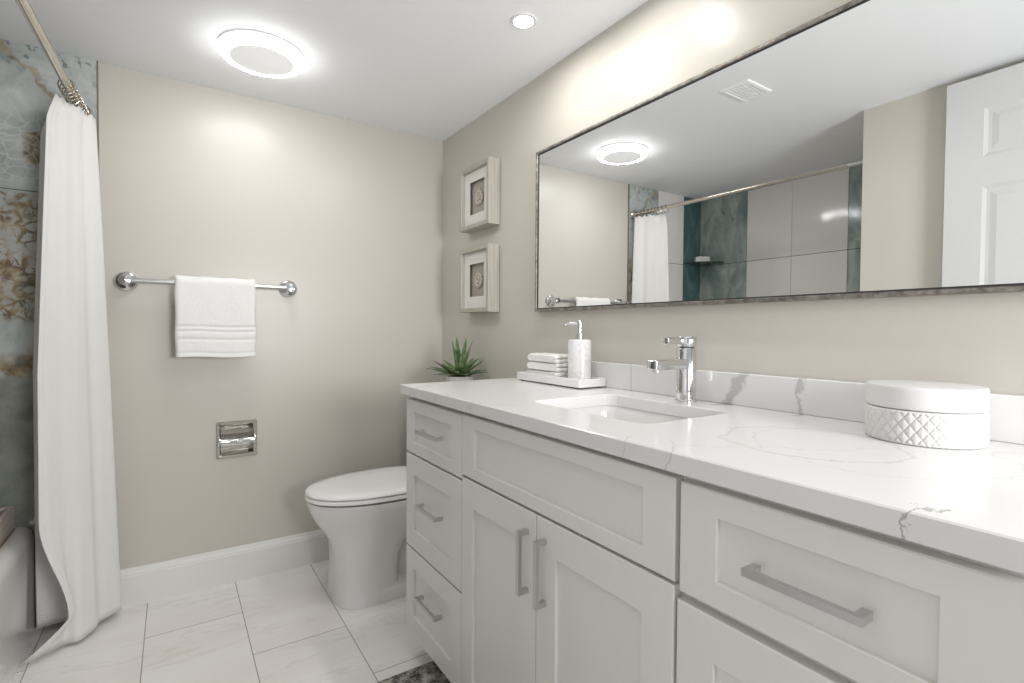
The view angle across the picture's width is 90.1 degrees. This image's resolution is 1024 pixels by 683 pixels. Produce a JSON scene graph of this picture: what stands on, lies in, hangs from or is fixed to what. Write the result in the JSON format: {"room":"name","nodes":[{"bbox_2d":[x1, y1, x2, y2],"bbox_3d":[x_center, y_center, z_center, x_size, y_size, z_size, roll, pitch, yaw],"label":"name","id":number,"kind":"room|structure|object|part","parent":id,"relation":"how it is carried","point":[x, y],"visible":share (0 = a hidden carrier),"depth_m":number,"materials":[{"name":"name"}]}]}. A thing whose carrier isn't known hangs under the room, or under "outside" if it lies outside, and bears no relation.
{"room":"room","nodes":[
{"label":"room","id":0,"kind":"room"},
{"bbox_2d":[0,39,442,627],"bbox_3d":[-1.300,-0.009,2.137,2.175,2.063,0.110,0,2,-34],"label":"wall","id":1,"kind":"structure","parent":0,"point":[196,180],"depth_m":2.16,"materials":[{"name":"paint"}]},
{"bbox_2d":[34,526,65,628],"bbox_3d":[-1.624,0.841,1.878,0.188,0.372,0.002,0,2,-34],"label":"trim","id":2,"kind":"structure","parent":1,"relation":"attached to","point":[34,526],"depth_m":1.83,"materials":[{"name":"white paint"}]},
{"bbox_2d":[15,0,92,114],"bbox_3d":[-1.206,-0.819,1.274,0.060,0.060,1.398,0,2,-31],"label":"shower rod","id":3,"kind":"object","parent":1,"relation":"attached to","point":[24,6],"visible":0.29,"depth_m":1.41,"materials":[{"name":"silver metal"}]},
{"bbox_2d":[57,79,75,93],"bbox_3d":[-1.430,-0.820,1.642,0.048,0.053,0.010,0,2,-34],"label":"curtain ring","id":4,"kind":"object","parent":3,"relation":"hanging from","point":[74,86],"visible":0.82,"depth_m":1.64,"materials":[{"name":"silver metal"}]},
{"bbox_2d":[59,83,77,97],"bbox_3d":[-1.445,-0.821,1.667,0.048,0.053,0.011,0,2,-34],"label":"curtain ring","id":5,"kind":"object","parent":3,"relation":"hanging from","point":[76,89],"visible":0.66,"depth_m":1.67,"materials":[{"name":"silver metal"}]},
{"bbox_2d":[61,87,79,100],"bbox_3d":[-1.460,-0.821,1.691,0.048,0.053,0.013,0,2,-34],"label":"curtain ring","id":6,"kind":"object","parent":3,"relation":"hanging from","point":[77,94],"visible":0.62,"depth_m":1.69,"materials":[{"name":"silver metal"}]},
{"bbox_2d":[64,90,81,104],"bbox_3d":[-1.475,-0.822,1.716,0.048,0.053,0.010,0,2,-34],"label":"curtain ring","id":7,"kind":"object","parent":3,"relation":"hanging from","point":[80,97],"visible":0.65,"depth_m":1.72,"materials":[{"name":"silver metal"}]},
{"bbox_2d":[19,93,121,666],"bbox_3d":[-1.510,0.106,1.756,0.245,1.826,0.263,0,2,-34],"label":"shower curtain","id":8,"kind":"object","parent":7,"relation":"hanging from","point":[77,564],"visible":1,"depth_m":1.75,"materials":[{"name":"white fabric"}]},
{"bbox_2d":[96,61,99,179],"bbox_3d":[-1.541,-0.005,1.916,0.004,2.063,0.012,0,2,-34],"label":"trim","id":9,"kind":"structure","parent":1,"relation":"attached to","point":[96,61],"depth_m":1.89,"materials":[{"name":"metal"}]},
{"bbox_2d":[114,271,296,296],"bbox_3d":[-1.216,-0.232,2.085,0.652,0.076,0.079,0,2,-34],"label":"towel bar","id":10,"kind":"object","parent":1,"relation":"attached to","point":[125,280],"visible":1,"depth_m":1.96,"materials":[{"name":"silver metal"}]},
{"bbox_3d":[-1.456,-0.230,1.926,0.076,0.076,0.079,0,2,-34],"label":"wall post","id":11,"kind":"part","parent":10,"relation":"part of","materials":[{"name":"silver metal"}]},
{"bbox_3d":[-1.203,-0.231,2.065,0.550,0.019,0.019,0,2,-34],"label":"rail","id":12,"kind":"part","parent":10,"relation":"part of","materials":[{"name":"silver metal"}]},
{"bbox_2d":[174,275,255,356],"bbox_3d":[-1.196,-0.098,2.070,0.285,0.324,0.062,0,2,-34],"label":"hand towel","id":13,"kind":"object","parent":10,"relation":"hanging from","point":[215,317],"visible":1,"depth_m":2.04,"materials":[{"name":"white fabric"}]},
{"bbox_3d":[-0.976,-0.234,2.244,0.076,0.076,0.079,0,2,-34],"label":"wall post","id":14,"kind":"part","parent":10,"relation":"part of","materials":[{"name":"silver metal"}]},
{"bbox_2d":[120,529,328,608],"bbox_3d":[-0.957,0.948,2.327,1.408,0.146,0.016,0,2,-34],"label":"baseboard","id":15,"kind":"structure","parent":1,"relation":"attached to","point":[152,582],"depth_m":2.14,"materials":[{"name":"white paint"}]},
{"bbox_2d":[216,419,256,458],"bbox_3d":[-1.176,0.414,2.185,0.154,0.154,0.086,0,2,-34],"label":"toilet paper holder","id":16,"kind":"object","parent":1,"relation":"attached to","point":[233,438],"visible":1,"depth_m":2.19,"materials":[{"name":"silver metal"}]},
{"bbox_2d":[11,560,433,682],"bbox_3d":[-0.550,1.094,1.020,2.375,0.080,2.850,0,2,-34],"label":"floor","id":17,"kind":"structure","parent":0,"point":[285,626],"depth_m":1.76,"materials":[{"name":"tile"}]},
{"bbox_2d":[0,527,34,682],"bbox_3d":[-1.557,0.858,1.087,0.572,0.375,1.391,0,2,-34],"label":"bathtub","id":18,"kind":"object","parent":17,"relation":"on","point":[17,569],"visible":0.94,"depth_m":1.63,"materials":[{"name":"white ceramic"}]},
{"bbox_2d":[0,505,14,547],"bbox_3d":[-1.842,0.614,1.501,0.500,0.088,0.300,0,2,-34],"label":"tray","id":19,"kind":"object","parent":18,"relation":"on","point":[7,521],"visible":1,"depth_m":1.69,"materials":[{"name":"brown wood"}]},
{"bbox_2d":[305,397,411,609],"bbox_3d":[-0.495,0.639,2.212,0.754,0.775,0.456,0,2,-34],"label":"toilet","id":20,"kind":"object","parent":17,"relation":"on","point":[361,515],"visible":0.56,"depth_m":2.00,"materials":[{"name":"white ceramic"}]},
{"bbox_3d":[-0.581,0.614,2.154,0.547,0.018,0.380,0,2,-34],"label":"seat","id":21,"kind":"part","parent":20,"relation":"part of","materials":[{"name":"plastic"}]},
{"bbox_3d":[-0.581,0.592,2.154,0.546,0.020,0.380,0,2,-34],"label":"lid","id":22,"kind":"part","parent":20,"relation":"part of","materials":[{"name":"ceramic"}]},
{"bbox_3d":[-0.576,0.827,2.164,0.550,0.400,0.374,0,2,-34],"label":"bowl","id":23,"kind":"part","parent":20,"relation":"part of","materials":[{"name":"white ceramic"}]},
{"bbox_2d":[377,661,450,682],"bbox_3d":[-0.223,1.051,1.052,0.645,0.008,1.043,0,2,-34],"label":"bath rug","id":24,"kind":"object","parent":17,"relation":"on","point":[430,672],"visible":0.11,"depth_m":1.58,"materials":[{"name":"grey fabric"}]},
{"bbox_2d":[406,397,468,682],"bbox_3d":[-0.029,0.609,1.677,0.571,0.866,0.390,0,2,-34],"label":"base cabinet","id":25,"kind":"object","parent":17,"relation":"on","point":[434,431],"visible":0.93,"depth_m":1.51,"materials":[{"name":"paint"}]},
{"bbox_3d":[-0.251,0.792,1.521,0.028,0.010,0.140,0,2,-34],"label":"handle","id":26,"kind":"part","parent":25,"relation":"part of","materials":[{"name":"silver metal"}]},
{"bbox_3d":[-0.249,0.506,1.514,0.028,0.010,0.140,0,2,-34],"label":"handle","id":27,"kind":"part","parent":25,"relation":"part of","materials":[{"name":"silver metal"}]},
{"bbox_3d":[-0.247,0.277,1.509,0.028,0.010,0.140,0,2,-34],"label":"handle","id":28,"kind":"part","parent":25,"relation":"part of","materials":[{"name":"silver metal"}]},
{"bbox_3d":[-0.236,0.814,1.545,0.006,0.164,0.278,0,2,-34],"label":"panel","id":29,"kind":"part","parent":25,"relation":"part of","materials":[{"name":"paint"}]},
{"bbox_3d":[-0.234,0.519,1.538,0.006,0.189,0.278,0,2,-34],"label":"panel","id":30,"kind":"part","parent":25,"relation":"part of","materials":[{"name":"paint"}]},
{"bbox_3d":[-0.237,0.814,1.544,0.020,0.276,0.386,0,2,-34],"label":"drawer","id":31,"kind":"part","parent":25,"relation":"part of","materials":[{"name":"paint"}]},
{"bbox_3d":[-0.235,0.519,1.538,0.020,0.301,0.386,0,2,-34],"label":"drawer","id":32,"kind":"part","parent":25,"relation":"part of","materials":[{"name":"paint"}]},
{"bbox_3d":[-0.233,0.277,1.532,0.006,0.108,0.278,0,2,-34],"label":"panel","id":33,"kind":"part","parent":25,"relation":"part of","materials":[{"name":"paint"}]},
{"bbox_3d":[-0.234,0.277,1.532,0.020,0.172,0.386,0,2,-34],"label":"drawer","id":34,"kind":"part","parent":25,"relation":"part of","materials":[{"name":"paint"}]},
{"bbox_2d":[461,413,686,682],"bbox_3d":[0.272,0.622,1.223,0.571,0.866,0.698,0,2,-34],"label":"base cabinet","id":35,"kind":"object","parent":17,"relation":"on","point":[571,552],"visible":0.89,"depth_m":1.02,"materials":[{"name":"paint"}]},
{"bbox_3d":[-0.035,0.662,1.239,0.006,0.464,0.226,0,2,-34],"label":"panel","id":36,"kind":"part","parent":35,"relation":"part of","materials":[{"name":"paint"}]},
{"bbox_3d":[-0.035,0.662,1.238,0.020,0.596,0.334,0,2,-34],"label":"door","id":37,"kind":"part","parent":35,"relation":"part of","materials":[{"name":"paint"}]},
{"bbox_3d":[0.022,0.477,1.106,0.028,0.140,0.010,0,2,-34],"label":"handle","id":38,"kind":"part","parent":35,"relation":"part of","materials":[{"name":"silver metal"}]},
{"bbox_3d":[0.057,0.479,1.053,0.028,0.140,0.010,0,2,-34],"label":"handle","id":39,"kind":"part","parent":35,"relation":"part of","materials":[{"name":"silver metal"}]},
{"bbox_3d":[0.068,0.282,1.080,0.006,0.109,0.573,0,2,-34],"label":"panel","id":40,"kind":"part","parent":35,"relation":"part of","materials":[{"name":"paint"}]},
{"bbox_3d":[0.158,0.670,0.949,0.006,0.464,0.234,0,2,-34],"label":"panel","id":41,"kind":"part","parent":35,"relation":"part of","materials":[{"name":"paint"}]},
{"bbox_3d":[0.157,0.670,0.948,0.020,0.596,0.356,0,2,-34],"label":"door","id":42,"kind":"part","parent":35,"relation":"part of","materials":[{"name":"paint"}]},
{"bbox_2d":[400,361,1023,573],"bbox_3d":[0.282,0.133,1.217,0.555,0.111,1.532,0,2,-34],"label":"countertop","id":43,"kind":"structure","parent":35,"relation":"on","point":[795,442],"depth_m":0.83,"materials":[{"name":"white stone"}]},
{"bbox_2d":[517,371,605,388],"bbox_3d":[0.160,0.129,1.759,0.114,0.030,0.344,0,2,-34],"label":"tray","id":44,"kind":"object","parent":43,"relation":"on","point":[594,381],"visible":0.88,"depth_m":1.65,"materials":[{"name":"plastic"}]},
{"bbox_2d":[526,369,567,377],"bbox_3d":[0.134,0.115,1.801,0.085,0.030,0.180,0,2,-34],"label":"folded washcloth","id":45,"kind":"object","parent":44,"relation":"on","point":[533,371],"visible":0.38,"depth_m":1.74,"materials":[{"name":"white fabric"}]},
{"bbox_2d":[527,361,567,371],"bbox_3d":[0.135,0.086,1.799,0.085,0.030,0.175,-1,2,-35],"label":"folded washcloth","id":46,"kind":"object","parent":45,"relation":"on","point":[555,367],"visible":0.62,"depth_m":1.74,"materials":[{"name":"white fabric"}]},
{"bbox_2d":[527,353,567,362],"bbox_3d":[0.134,0.057,1.800,0.085,0.030,0.170,0,2,-33],"label":"folded washcloth","id":47,"kind":"object","parent":46,"relation":"on","point":[539,357],"visible":0.86,"depth_m":1.75,"materials":[{"name":"white fabric"}]},
{"bbox_2d":[564,321,590,379],"bbox_3d":[0.222,0.033,1.677,0.076,0.200,0.076,0,2,-34],"label":"soap dispenser","id":48,"kind":"object","parent":44,"relation":"on","point":[579,349],"visible":0.83,"depth_m":1.65,"materials":[{"name":"white ceramic"}]},
{"bbox_3d":[0.222,-0.046,1.675,0.018,0.042,0.018,0,2,-34],"label":"pump stem","id":49,"kind":"part","parent":48,"relation":"part of","materials":[{"name":"silver metal"}]},
{"bbox_2d":[570,405,688,423],"bbox_3d":[0.271,0.259,1.242,0.326,0.140,0.426,0,2,-34],"label":"sink basin","id":50,"kind":"object","parent":43,"relation":"in","point":[610,411],"visible":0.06,"depth_m":1.42,"materials":[{"name":"white ceramic"}]},
{"bbox_2d":[647,336,696,401],"bbox_3d":[0.416,0.071,1.315,0.171,0.169,0.056,0,2,-34],"label":"faucet","id":51,"kind":"object","parent":43,"relation":"on","point":[685,362],"visible":1,"depth_m":1.32,"materials":[{"name":"silver metal"}]},
{"bbox_3d":[0.397,0.058,1.302,0.125,0.027,0.033,0,2,-34],"label":"spout","id":52,"kind":"part","parent":51,"relation":"part of","materials":[{"name":"silver metal"}]},
{"bbox_3d":[0.415,-0.001,1.312,0.066,0.018,0.019,0,2,-34],"label":"lever","id":53,"kind":"part","parent":51,"relation":"part of","materials":[{"name":"silver metal"}]},
{"bbox_2d":[864,380,989,449],"bbox_3d":[0.710,0.121,0.882,0.168,0.094,0.168,1,2,31],"label":"lidded box","id":54,"kind":"object","parent":43,"relation":"on","point":[932,414],"visible":1,"depth_m":0.82,"materials":[{"name":"white ceramic"}]},
{"bbox_3d":[0.710,0.092,0.881,0.165,0.038,0.165,0,2,-34],"label":"box lid","id":55,"kind":"part","parent":54,"relation":"part of","materials":[{"name":"white ceramic"}]},
{"bbox_2d":[676,477,1023,682],"bbox_3d":[0.578,0.635,0.761,0.571,0.866,0.408,0,2,-34],"label":"base cabinet","id":56,"kind":"object","parent":17,"relation":"on","point":[775,592],"visible":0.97,"depth_m":0.61,"materials":[{"name":"paint"}]},
{"bbox_3d":[0.366,0.546,0.633,0.006,0.173,0.262,0,2,-34],"label":"panel","id":57,"kind":"part","parent":56,"relation":"part of","materials":[{"name":"paint"}]},
{"bbox_3d":[0.372,0.547,0.622,0.020,0.297,0.407,0,2,-34],"label":"drawer","id":58,"kind":"part","parent":56,"relation":"part of","materials":[{"name":"paint"}]},
{"bbox_3d":[0.347,0.300,0.613,0.028,0.010,0.140,0,2,-34],"label":"handle","id":59,"kind":"part","parent":56,"relation":"part of","materials":[{"name":"silver metal"}]},
{"bbox_3d":[0.368,0.300,0.626,0.006,0.102,0.262,0,2,-34],"label":"panel","id":60,"kind":"part","parent":56,"relation":"part of","materials":[{"name":"paint"}]},
{"bbox_2d":[0,0,647,140],"bbox_3d":[-0.536,-1.048,0.971,2.375,0.080,2.850,0,2,-34],"label":"ceiling","id":61,"kind":"structure","parent":0,"point":[423,68],"depth_m":1.76,"materials":[{"name":"paint"}]},
{"bbox_2d":[217,29,303,77],"bbox_3d":[-0.887,-1.012,1.815,0.275,0.036,0.275,0,2,-34],"label":"recessed light","id":62,"kind":"object","parent":61,"relation":"in","point":[256,52],"visible":1,"depth_m":1.77,"materials":[{"name":"white plastic"}]},
{"bbox_2d":[510,12,536,28],"bbox_3d":[0.037,-1.017,1.624,0.084,0.004,0.084,0,2,-34],"label":"recessed light","id":63,"kind":"object","parent":61,"relation":"in","point":[523,20],"visible":1,"depth_m":1.62,"materials":[{"name":"white plastic"}]},
{"bbox_2d":[426,338,484,381],"bbox_3d":[-0.251,0.115,2.284,0.243,0.272,0.296,0,2,-34],"label":"potted succulent","id":64,"kind":"object","parent":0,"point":[462,371],"visible":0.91,"depth_m":2.27,"materials":[{"name":"green plant"}]},
{"bbox_2d":[446,375,472,381],"bbox_3d":[-0.236,0.202,2.305,0.122,0.096,0.122,0,2,-34],"label":"pot","id":65,"kind":"object","parent":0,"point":[448,377],"depth_m":2.26,"materials":[{"name":"ceramic"}]},
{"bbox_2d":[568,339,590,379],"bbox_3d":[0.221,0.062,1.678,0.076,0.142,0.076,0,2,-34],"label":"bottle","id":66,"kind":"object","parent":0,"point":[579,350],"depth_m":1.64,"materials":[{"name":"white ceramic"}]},
{"bbox_2d":[442,0,1023,394],"bbox_3d":[0.405,0.015,1.624,0.100,2.063,2.850,0,2,-34],"label":"wall","id":67,"kind":"structure","parent":0,"point":[660,45],"depth_m":1.46,"materials":[{"name":"paint"}]},
{"bbox_2d":[459,243,498,312],"bbox_3d":[-0.152,-0.278,2.317,0.056,0.293,0.266,0,2,-34],"label":"picture frame","id":68,"kind":"object","parent":67,"relation":"attached to","point":[478,265],"visible":1,"depth_m":2.30,"materials":[{"name":"white wood"}]},
{"bbox_2d":[460,156,499,233],"bbox_3d":[-0.150,-0.652,2.308,0.056,0.283,0.266,0,2,-34],"label":"picture frame","id":69,"kind":"object","parent":67,"relation":"attached to","point":[479,182],"visible":1,"depth_m":2.29,"materials":[{"name":"white wood"}]},
{"bbox_2d":[591,361,633,390],"bbox_3d":[0.260,0.105,1.734,0.020,0.080,0.401,0,2,-34],"label":"backsplash","id":70,"kind":"structure","parent":67,"relation":"attached to","point":[617,375],"depth_m":1.62,"materials":[{"name":"white stone"}]},
{"bbox_2d":[535,0,1023,311],"bbox_3d":[0.506,-0.401,1.352,0.025,0.608,1.474,0,2,-34],"label":"wall mirror","id":71,"kind":"object","parent":67,"relation":"attached to","point":[862,149],"visible":1,"depth_m":1.11,"materials":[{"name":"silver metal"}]},
{"bbox_2d":[631,364,1023,444],"bbox_3d":[0.650,0.122,1.146,0.020,0.080,1.008,0,2,-34],"label":"backsplash","id":72,"kind":"structure","parent":67,"relation":"attached to","point":[842,400],"depth_m":1.15,"materials":[{"name":"white stone"}]}
]}

